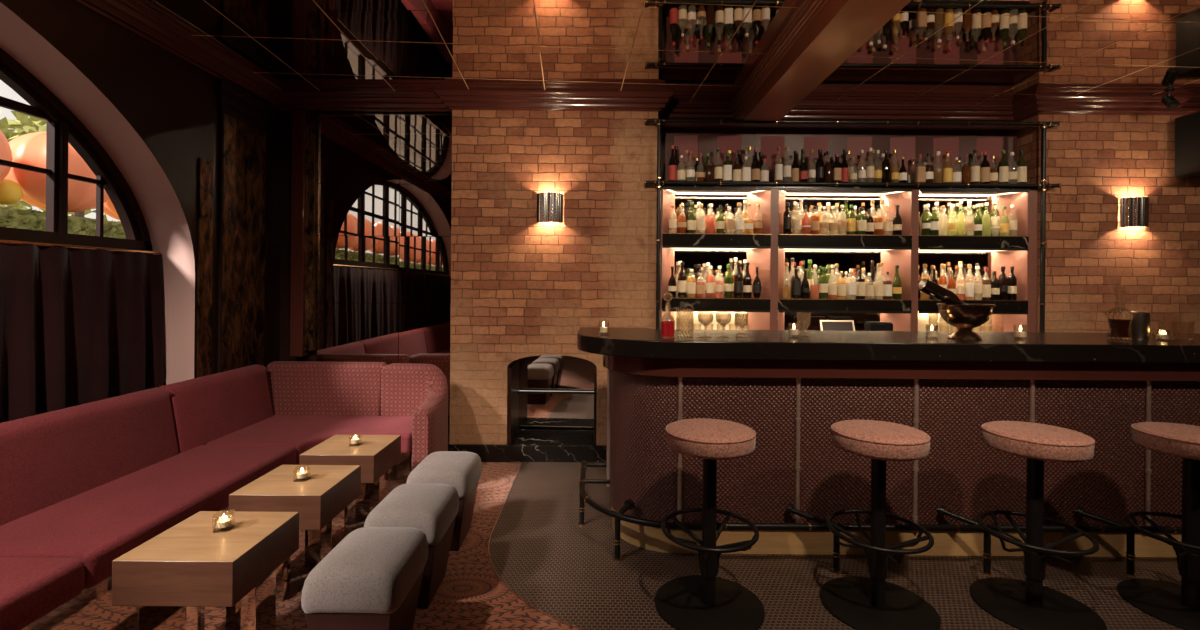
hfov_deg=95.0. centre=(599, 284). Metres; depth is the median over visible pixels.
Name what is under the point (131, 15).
trim
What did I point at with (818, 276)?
bottle
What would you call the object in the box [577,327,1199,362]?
countertop
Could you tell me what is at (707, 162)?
bottle
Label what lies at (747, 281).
bottle
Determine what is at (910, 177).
bottle
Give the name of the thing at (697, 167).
bottle
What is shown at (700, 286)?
bottle
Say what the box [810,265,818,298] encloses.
bottle
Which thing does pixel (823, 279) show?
bottle
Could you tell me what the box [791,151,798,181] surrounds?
bottle
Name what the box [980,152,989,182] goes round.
bottle
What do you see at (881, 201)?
bottle
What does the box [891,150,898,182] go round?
bottle
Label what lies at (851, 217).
bottle
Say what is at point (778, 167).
bottle
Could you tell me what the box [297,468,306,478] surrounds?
votive candle
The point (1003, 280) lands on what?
bottle
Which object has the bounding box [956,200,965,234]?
bottle
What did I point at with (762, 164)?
bottle
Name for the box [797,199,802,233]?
bottle
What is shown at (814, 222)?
bottle
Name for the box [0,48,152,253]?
window
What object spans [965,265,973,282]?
bottle
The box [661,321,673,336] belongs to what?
decanter
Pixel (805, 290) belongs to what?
bottle
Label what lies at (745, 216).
bottle
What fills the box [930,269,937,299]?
bottle
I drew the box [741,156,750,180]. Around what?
bottle
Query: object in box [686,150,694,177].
bottle
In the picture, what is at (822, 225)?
bottle
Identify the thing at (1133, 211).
wall sconce
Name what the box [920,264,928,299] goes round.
bottle
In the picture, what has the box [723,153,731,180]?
bottle
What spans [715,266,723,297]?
bottle
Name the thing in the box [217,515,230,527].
votive candle
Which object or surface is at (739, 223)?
bottle
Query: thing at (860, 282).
bottle
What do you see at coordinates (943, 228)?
bottle
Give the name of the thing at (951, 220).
bottle
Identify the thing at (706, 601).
bar stool
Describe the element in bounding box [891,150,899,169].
bottle
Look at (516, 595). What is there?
trim
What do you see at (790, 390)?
bar counter
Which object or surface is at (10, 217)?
hedge
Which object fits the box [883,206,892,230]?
bottle
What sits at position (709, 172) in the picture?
bottle
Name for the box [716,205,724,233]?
bottle
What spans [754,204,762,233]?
bottle
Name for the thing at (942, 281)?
bottle
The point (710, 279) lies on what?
bottle
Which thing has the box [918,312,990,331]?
backsplash
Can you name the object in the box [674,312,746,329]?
backsplash
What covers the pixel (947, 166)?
bottle
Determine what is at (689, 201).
bottle
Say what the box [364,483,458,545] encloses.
cushion
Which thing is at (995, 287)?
bottle
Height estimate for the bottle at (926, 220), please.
0.225 m
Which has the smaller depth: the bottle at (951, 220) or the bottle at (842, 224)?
the bottle at (842, 224)
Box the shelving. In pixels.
[644,118,1060,331]
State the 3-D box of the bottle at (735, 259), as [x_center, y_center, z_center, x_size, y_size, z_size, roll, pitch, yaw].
[1.095,-0.059,4.444,0.068,0.324,0.067,0,0,-5]
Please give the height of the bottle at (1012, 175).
0.273 m
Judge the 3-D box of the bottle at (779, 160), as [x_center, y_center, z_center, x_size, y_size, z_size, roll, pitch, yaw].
[1.451,-0.901,4.442,0.084,0.223,0.083,0,0,-8]
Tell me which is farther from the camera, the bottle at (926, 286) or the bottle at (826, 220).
the bottle at (826, 220)
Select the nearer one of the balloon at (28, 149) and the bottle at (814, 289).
the bottle at (814, 289)
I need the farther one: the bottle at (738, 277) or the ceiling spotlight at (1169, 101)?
the bottle at (738, 277)
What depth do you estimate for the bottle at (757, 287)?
4.32 m
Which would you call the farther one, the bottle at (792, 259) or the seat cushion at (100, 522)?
the bottle at (792, 259)
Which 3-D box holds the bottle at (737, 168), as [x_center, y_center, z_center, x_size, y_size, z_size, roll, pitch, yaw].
[1.084,-0.901,4.349,0.066,0.217,0.066,0,0,13]
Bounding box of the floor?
[132,462,1183,629]
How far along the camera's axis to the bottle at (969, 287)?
4.32 m
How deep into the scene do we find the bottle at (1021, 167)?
4.32 m
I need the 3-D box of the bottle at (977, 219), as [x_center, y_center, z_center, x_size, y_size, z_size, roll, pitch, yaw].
[2.985,-0.512,4.349,0.063,0.252,0.062,0,0,17]
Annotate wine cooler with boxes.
[1123,311,1149,339]
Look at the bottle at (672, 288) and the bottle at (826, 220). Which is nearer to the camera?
the bottle at (672, 288)
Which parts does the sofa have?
backrest, backrest, backrest, armrest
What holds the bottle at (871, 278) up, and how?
on the shelving
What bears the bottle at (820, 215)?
on the shelving
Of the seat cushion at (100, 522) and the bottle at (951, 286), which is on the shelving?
the bottle at (951, 286)
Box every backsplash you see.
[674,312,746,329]
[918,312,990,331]
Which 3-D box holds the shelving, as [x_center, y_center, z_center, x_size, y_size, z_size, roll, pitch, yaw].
[1.954,-0.436,4.397,3.224,1.698,0.285,0,0,0]
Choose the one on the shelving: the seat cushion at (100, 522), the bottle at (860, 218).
the bottle at (860, 218)
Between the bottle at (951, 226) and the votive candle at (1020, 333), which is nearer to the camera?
the votive candle at (1020, 333)
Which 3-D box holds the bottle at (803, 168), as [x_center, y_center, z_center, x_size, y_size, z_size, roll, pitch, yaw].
[1.605,-0.900,4.347,0.060,0.223,0.060,0,0,1]
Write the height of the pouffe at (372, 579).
0.448 m
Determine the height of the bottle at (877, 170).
0.281 m
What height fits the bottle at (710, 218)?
0.238 m
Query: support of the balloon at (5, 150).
on the hedge
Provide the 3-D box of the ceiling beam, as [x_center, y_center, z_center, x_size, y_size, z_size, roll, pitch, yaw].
[1.248,-1.380,0.275,0.365,0.220,8.550,0,0,0]
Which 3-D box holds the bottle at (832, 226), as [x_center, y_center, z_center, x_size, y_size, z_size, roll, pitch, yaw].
[1.841,-0.508,4.343,0.066,0.227,0.065,0,0,6]
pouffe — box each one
[301,527,427,629]
[364,483,458,608]
[406,451,481,550]
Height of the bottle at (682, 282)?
0.279 m
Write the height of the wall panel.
1.900 m
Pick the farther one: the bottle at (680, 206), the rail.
the bottle at (680, 206)
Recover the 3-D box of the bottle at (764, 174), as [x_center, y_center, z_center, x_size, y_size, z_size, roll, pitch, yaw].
[1.299,-0.894,4.344,0.066,0.206,0.066,0,0,-8]
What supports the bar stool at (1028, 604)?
on the floor
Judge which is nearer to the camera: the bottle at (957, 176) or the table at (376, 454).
the table at (376, 454)
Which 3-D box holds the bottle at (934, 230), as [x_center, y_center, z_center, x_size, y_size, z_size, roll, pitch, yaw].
[2.643,-0.501,4.349,0.063,0.225,0.062,0,0,-13]
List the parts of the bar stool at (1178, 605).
seat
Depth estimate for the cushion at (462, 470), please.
2.88 m
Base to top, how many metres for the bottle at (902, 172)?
0.232 m
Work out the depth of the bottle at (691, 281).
4.31 m
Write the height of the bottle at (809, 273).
0.311 m
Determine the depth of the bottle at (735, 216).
4.42 m
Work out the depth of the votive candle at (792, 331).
2.98 m
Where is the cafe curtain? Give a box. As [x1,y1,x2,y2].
[0,239,164,422]
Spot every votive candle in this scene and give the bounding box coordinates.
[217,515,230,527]
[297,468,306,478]
[351,435,358,443]
[600,322,606,331]
[790,325,797,334]
[927,326,935,335]
[1016,326,1024,336]
[1157,330,1167,338]
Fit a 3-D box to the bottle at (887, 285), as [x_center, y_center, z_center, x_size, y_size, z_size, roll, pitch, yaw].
[2.272,0.003,4.348,0.066,0.217,0.065,0,0,-1]
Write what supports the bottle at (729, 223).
on the shelving
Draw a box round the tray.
[819,320,854,330]
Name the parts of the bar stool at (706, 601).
seat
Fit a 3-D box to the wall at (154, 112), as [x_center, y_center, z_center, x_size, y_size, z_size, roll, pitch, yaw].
[-2.729,-0.071,0.350,0.260,2.900,9.100,0,0,0]
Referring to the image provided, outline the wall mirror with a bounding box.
[317,112,451,443]
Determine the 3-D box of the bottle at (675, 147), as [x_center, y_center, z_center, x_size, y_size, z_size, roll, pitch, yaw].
[0.613,-0.958,4.439,0.071,0.324,0.070,0,0,6]
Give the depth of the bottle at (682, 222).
4.33 m
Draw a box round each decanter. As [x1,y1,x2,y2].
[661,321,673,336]
[1109,319,1130,337]
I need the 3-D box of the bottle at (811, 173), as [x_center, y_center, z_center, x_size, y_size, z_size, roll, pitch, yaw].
[1.673,-0.928,4.345,0.060,0.281,0.059,0,0,6]
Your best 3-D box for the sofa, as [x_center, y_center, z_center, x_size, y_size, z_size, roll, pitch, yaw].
[-1.844,0.986,1.530,1.488,0.800,5.460,0,0,0]
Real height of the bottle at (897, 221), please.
0.240 m
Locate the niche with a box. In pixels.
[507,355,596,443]
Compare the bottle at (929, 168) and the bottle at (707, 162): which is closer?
the bottle at (929, 168)
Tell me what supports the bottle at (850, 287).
on the shelving
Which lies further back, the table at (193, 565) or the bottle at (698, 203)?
the bottle at (698, 203)
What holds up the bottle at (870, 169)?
on the shelving
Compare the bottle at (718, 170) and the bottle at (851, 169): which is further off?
the bottle at (851, 169)
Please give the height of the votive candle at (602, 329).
0.078 m
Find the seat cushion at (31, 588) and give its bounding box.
[0,557,83,629]
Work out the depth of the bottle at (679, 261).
4.43 m
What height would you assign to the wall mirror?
2.771 m
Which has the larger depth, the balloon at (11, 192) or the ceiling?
the balloon at (11, 192)
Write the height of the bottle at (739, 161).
0.296 m
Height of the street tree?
5.083 m
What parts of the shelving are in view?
frame post, fold panel, shelf, shelf, fold panel, fold panel, fold panel, panel, panel, shelf, shelf, shelf, frame rail, frame rail, fold panel, fold panel, fold panel, shelf, shelf, fold panel, frame post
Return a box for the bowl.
[936,303,995,339]
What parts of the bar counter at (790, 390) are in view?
panel, panel, panel, moulding, panel, panel, panel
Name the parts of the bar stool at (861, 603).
seat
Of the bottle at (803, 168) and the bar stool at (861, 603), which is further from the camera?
the bottle at (803, 168)
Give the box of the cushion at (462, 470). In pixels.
[406,451,481,498]
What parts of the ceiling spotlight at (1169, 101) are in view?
stem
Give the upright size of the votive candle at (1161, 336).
0.058 m
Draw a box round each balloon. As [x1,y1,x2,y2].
[0,130,12,181]
[0,179,22,204]
[4,132,108,211]
[104,198,119,219]
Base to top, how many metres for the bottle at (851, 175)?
0.228 m
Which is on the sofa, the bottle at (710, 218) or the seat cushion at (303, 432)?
the seat cushion at (303, 432)
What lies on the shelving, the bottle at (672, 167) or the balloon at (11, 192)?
the bottle at (672, 167)
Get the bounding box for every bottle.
[668,145,676,180]
[668,266,676,297]
[669,205,676,227]
[674,146,679,180]
[676,261,681,293]
[677,155,685,180]
[677,204,681,232]
[678,203,686,232]
[678,262,686,297]
[682,150,690,180]
[685,200,690,232]
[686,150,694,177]
[686,268,692,296]
[687,202,695,232]
[687,269,695,297]
[692,158,701,180]
[695,264,702,281]
[696,153,704,180]
[696,202,702,232]
[696,270,704,297]
[697,204,704,229]
[703,153,711,180]
[705,157,713,180]
[705,205,709,232]
[706,266,714,297]
[707,204,714,232]
[714,149,722,180]
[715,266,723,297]
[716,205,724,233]
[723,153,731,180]
[723,204,730,233]
[724,206,733,233]
[724,264,732,297]
[731,208,739,233]
[732,258,736,297]
[733,157,740,180]
[734,150,743,167]
[734,263,742,297]
[735,202,743,228]
[740,200,748,233]
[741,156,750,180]
[743,262,751,297]
[744,204,752,233]
[751,148,759,181]
[752,267,761,297]
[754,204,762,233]
[759,152,765,181]
[760,159,768,181]
[773,159,785,181]
[775,147,782,181]
[782,263,790,297]
[783,147,790,176]
[783,203,791,233]
[786,155,792,181]
[788,258,793,286]
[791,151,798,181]
[791,210,796,233]
[791,269,800,298]
[793,203,800,229]
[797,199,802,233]
[799,149,806,164]
[799,157,807,181]
[801,269,809,298]
[802,206,810,233]
[806,260,813,297]
[808,149,815,181]
[809,159,815,181]
[810,206,818,233]
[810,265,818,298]
[814,270,819,284]
[815,203,822,233]
[816,149,823,181]
[819,267,827,298]
[820,206,828,228]
[824,151,831,181]
[824,202,832,233]
[826,265,831,284]
[828,206,837,231]
[828,265,836,298]
[832,154,841,181]
[832,264,838,284]
[837,271,845,298]
[838,205,846,230]
[841,149,848,181]
[841,199,848,234]
[846,269,855,294]
[847,151,853,181]
[847,205,855,234]
[849,157,856,179]
[855,160,865,181]
[855,271,865,298]
[856,207,865,234]
[858,150,865,178]
[862,268,867,298]
[865,273,873,295]
[866,148,873,177]
[866,209,873,234]
[868,261,876,298]
[873,150,881,181]
[874,205,882,234]
[874,263,882,295]
[877,200,885,234]
[882,150,889,182]
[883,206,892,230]
[883,272,891,298]
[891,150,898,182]
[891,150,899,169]
[892,265,901,298]
[893,205,901,234]
[899,156,906,182]
[907,158,914,182]
[914,154,925,182]
[917,278,968,304]
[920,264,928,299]
[921,207,930,234]
[925,153,933,182]
[930,207,938,234]
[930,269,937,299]
[933,151,942,182]
[938,264,946,288]
[940,208,948,231]
[943,153,952,182]
[947,270,955,293]
[948,204,956,231]
[948,207,955,231]
[952,157,961,181]
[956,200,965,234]
[956,261,964,286]
[956,264,964,299]
[961,154,970,182]
[965,200,973,235]
[965,264,973,299]
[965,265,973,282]
[966,204,973,229]
[967,154,976,166]
[970,150,979,182]
[973,204,981,235]
[974,263,981,299]
[974,266,981,292]
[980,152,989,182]
[981,267,989,280]
[981,268,990,299]
[982,202,990,235]
[990,156,997,182]
[991,200,999,235]
[991,271,999,299]
[998,150,1008,182]
[998,266,1007,299]
[1000,206,1008,232]
[1008,152,1016,179]
[1008,205,1016,229]
[1008,266,1016,299]
[1016,150,1026,183]
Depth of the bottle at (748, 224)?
4.32 m
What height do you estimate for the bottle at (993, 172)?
0.245 m
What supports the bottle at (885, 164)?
on the shelving
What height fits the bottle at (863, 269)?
0.248 m
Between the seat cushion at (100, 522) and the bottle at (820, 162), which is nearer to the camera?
the seat cushion at (100, 522)
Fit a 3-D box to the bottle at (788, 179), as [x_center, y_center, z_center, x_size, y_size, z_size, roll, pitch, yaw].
[1.545,-0.918,4.442,0.086,0.258,0.084,0,0,-7]
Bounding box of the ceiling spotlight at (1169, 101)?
[1161,88,1178,108]
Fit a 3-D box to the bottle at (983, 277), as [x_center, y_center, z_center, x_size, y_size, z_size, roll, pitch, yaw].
[3.113,-0.015,4.446,0.059,0.266,0.059,0,0,18]
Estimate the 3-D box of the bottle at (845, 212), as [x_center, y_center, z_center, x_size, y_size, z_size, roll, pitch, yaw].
[1.987,-0.544,4.443,0.066,0.301,0.065,0,0,11]
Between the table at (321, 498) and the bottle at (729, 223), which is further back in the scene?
the bottle at (729, 223)
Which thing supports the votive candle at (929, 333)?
on the bar counter at (790, 390)
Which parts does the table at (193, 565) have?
leg, leg, leg, leg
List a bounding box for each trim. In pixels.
[73,0,1199,121]
[488,462,585,629]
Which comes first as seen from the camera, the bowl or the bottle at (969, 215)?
the bowl
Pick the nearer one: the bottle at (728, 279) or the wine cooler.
the wine cooler
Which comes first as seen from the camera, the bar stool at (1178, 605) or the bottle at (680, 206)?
the bar stool at (1178, 605)
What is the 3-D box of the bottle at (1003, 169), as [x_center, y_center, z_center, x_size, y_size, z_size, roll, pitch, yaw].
[3.187,-0.920,4.346,0.067,0.288,0.066,0,0,-13]
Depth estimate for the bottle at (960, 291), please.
4.32 m
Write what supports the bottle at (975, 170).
on the shelving
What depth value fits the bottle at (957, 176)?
4.32 m
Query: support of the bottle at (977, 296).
on the shelving
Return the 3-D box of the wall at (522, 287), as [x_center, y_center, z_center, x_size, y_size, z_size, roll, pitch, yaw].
[-0.365,-0.053,4.650,1.630,2.900,0.600,0,0,0]
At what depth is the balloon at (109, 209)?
7.75 m
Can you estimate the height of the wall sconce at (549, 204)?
0.230 m
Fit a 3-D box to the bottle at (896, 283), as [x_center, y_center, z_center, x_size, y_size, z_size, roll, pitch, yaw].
[2.344,-0.022,4.342,0.066,0.268,0.065,0,0,0]
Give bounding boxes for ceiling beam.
[731,0,910,120]
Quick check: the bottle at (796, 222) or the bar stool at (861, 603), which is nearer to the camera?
the bar stool at (861, 603)
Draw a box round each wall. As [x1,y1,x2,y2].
[0,0,280,384]
[279,111,451,361]
[450,110,657,444]
[1017,114,1199,332]
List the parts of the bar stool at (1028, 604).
seat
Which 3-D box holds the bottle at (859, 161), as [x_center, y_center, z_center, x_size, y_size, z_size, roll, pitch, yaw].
[2.101,-0.896,4.437,0.080,0.223,0.079,0,0,20]
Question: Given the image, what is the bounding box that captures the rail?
[578,460,1181,576]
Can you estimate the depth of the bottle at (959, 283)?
4.42 m
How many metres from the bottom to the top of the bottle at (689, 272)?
0.236 m
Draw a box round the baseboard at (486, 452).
[448,433,606,462]
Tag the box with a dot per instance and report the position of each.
(869, 326)
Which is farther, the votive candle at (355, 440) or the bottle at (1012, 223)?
the bottle at (1012, 223)
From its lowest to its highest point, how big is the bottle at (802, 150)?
0.308 m
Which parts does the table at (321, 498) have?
leg, leg, leg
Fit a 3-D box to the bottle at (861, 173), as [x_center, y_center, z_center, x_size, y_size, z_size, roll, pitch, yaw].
[2.069,-0.925,4.344,0.060,0.281,0.059,0,0,-4]
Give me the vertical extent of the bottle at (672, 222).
0.225 m
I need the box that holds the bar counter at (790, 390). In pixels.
[577,327,1199,556]
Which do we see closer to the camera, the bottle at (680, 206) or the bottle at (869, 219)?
the bottle at (869, 219)
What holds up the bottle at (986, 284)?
on the shelving
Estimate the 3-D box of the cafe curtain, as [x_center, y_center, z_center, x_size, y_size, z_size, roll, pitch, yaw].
[-2.817,0.559,1.051,0.099,1.547,4.921,0,0,0]
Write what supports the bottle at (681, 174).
on the shelving
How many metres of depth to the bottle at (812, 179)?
4.41 m
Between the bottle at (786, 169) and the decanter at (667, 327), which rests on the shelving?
the bottle at (786, 169)
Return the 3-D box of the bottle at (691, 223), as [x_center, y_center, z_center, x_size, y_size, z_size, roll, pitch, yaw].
[0.725,-0.530,4.346,0.068,0.252,0.067,0,0,16]
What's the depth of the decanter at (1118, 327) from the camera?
2.97 m
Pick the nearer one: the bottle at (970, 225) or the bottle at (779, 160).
the bottle at (970, 225)
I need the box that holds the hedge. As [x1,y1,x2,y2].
[0,206,125,238]
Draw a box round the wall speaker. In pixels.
[1175,111,1199,176]
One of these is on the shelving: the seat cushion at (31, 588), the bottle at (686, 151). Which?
the bottle at (686, 151)
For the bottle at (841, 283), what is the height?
0.217 m
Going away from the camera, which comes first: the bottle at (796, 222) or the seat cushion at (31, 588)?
the seat cushion at (31, 588)
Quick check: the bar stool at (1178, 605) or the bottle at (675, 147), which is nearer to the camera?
the bar stool at (1178, 605)
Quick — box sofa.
[0,361,447,629]
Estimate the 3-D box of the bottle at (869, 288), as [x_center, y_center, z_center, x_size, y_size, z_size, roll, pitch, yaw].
[2.127,0.008,4.345,0.066,0.206,0.065,0,0,-1]
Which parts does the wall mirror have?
mirror pane, mirror pane, mirror pane, mirror pane, mirror pane, mirror pane, mirror pane, mirror pane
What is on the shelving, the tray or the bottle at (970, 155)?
the bottle at (970, 155)
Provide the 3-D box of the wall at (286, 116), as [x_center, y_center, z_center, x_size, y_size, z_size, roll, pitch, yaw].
[-2.189,-0.067,4.710,2.020,2.900,0.480,0,0,0]
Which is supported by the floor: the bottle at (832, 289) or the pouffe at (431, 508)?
the pouffe at (431, 508)
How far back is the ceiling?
3.43 m
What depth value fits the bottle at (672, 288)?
4.32 m
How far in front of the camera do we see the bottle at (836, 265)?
4.43 m
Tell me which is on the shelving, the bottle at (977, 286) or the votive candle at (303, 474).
the bottle at (977, 286)
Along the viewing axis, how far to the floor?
2.66 m
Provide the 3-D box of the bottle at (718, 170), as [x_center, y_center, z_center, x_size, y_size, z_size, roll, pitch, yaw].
[0.938,-0.934,4.349,0.066,0.281,0.066,0,0,-2]
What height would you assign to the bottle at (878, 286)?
0.282 m
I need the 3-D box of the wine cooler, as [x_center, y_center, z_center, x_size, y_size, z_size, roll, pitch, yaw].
[2.963,0.224,3.040,0.108,0.154,0.108,0,0,0]
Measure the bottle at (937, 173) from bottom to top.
0.273 m
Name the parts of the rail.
post, post, post, rail, post, post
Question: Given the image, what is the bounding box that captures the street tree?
[0,105,107,220]
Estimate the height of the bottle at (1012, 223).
0.250 m
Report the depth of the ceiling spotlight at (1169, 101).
4.10 m
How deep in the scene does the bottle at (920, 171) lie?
4.31 m
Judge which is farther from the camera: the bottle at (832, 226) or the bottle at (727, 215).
the bottle at (727, 215)
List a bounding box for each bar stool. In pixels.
[655,418,764,629]
[820,420,940,629]
[969,421,1106,629]
[1117,422,1199,629]
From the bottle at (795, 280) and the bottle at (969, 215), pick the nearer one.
the bottle at (795, 280)
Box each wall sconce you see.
[537,192,562,222]
[1119,197,1148,227]
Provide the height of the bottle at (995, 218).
0.298 m
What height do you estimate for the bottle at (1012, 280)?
0.265 m
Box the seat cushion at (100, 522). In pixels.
[0,445,295,588]
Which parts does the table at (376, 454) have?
leg, leg, leg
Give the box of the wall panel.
[197,158,212,377]
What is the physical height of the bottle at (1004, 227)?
0.240 m
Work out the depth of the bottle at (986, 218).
4.42 m
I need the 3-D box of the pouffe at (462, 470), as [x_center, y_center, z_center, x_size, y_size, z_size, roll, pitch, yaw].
[-0.844,1.169,3.010,0.330,0.448,0.400,0,0,0]
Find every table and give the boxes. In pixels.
[112,511,298,629]
[229,465,360,600]
[300,435,400,537]
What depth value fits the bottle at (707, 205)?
4.43 m
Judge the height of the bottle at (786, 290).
0.282 m
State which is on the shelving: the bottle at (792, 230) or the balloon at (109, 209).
the bottle at (792, 230)
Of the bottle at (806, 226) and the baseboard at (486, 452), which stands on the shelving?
the bottle at (806, 226)
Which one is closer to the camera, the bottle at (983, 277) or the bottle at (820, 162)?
the bottle at (820, 162)
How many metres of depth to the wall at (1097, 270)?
4.35 m
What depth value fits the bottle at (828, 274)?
4.42 m
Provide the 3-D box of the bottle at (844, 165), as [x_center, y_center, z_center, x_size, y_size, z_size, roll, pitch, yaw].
[1.933,-0.929,4.349,0.060,0.286,0.059,0,0,0]
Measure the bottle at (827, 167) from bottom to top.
0.270 m
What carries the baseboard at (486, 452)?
attached to the wall at (522, 287)
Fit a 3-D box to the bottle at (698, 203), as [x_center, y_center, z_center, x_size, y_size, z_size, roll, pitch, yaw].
[0.799,-0.536,4.445,0.066,0.266,0.066,0,0,17]
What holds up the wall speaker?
attached to the wall at (1097, 270)
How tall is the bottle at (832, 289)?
0.268 m
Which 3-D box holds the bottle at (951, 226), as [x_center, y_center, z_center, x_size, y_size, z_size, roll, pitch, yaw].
[2.780,-0.503,4.347,0.063,0.230,0.062,0,0,-10]
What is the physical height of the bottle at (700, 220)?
0.238 m
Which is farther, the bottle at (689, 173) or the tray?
the bottle at (689, 173)
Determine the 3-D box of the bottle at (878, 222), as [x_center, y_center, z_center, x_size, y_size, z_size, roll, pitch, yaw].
[2.203,-0.511,4.349,0.066,0.238,0.065,0,0,-10]
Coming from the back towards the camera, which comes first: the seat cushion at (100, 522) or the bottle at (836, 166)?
the bottle at (836, 166)
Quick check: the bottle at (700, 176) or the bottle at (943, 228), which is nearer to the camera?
the bottle at (700, 176)
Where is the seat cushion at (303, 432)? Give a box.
[206,415,411,464]
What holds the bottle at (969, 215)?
on the shelving
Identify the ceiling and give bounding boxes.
[136,0,1199,104]
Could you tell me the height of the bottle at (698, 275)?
0.266 m
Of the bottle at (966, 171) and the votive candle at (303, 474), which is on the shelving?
the bottle at (966, 171)
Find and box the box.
[864,322,892,330]
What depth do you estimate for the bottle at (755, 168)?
4.32 m
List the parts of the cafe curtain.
curtain rod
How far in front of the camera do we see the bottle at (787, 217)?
4.32 m

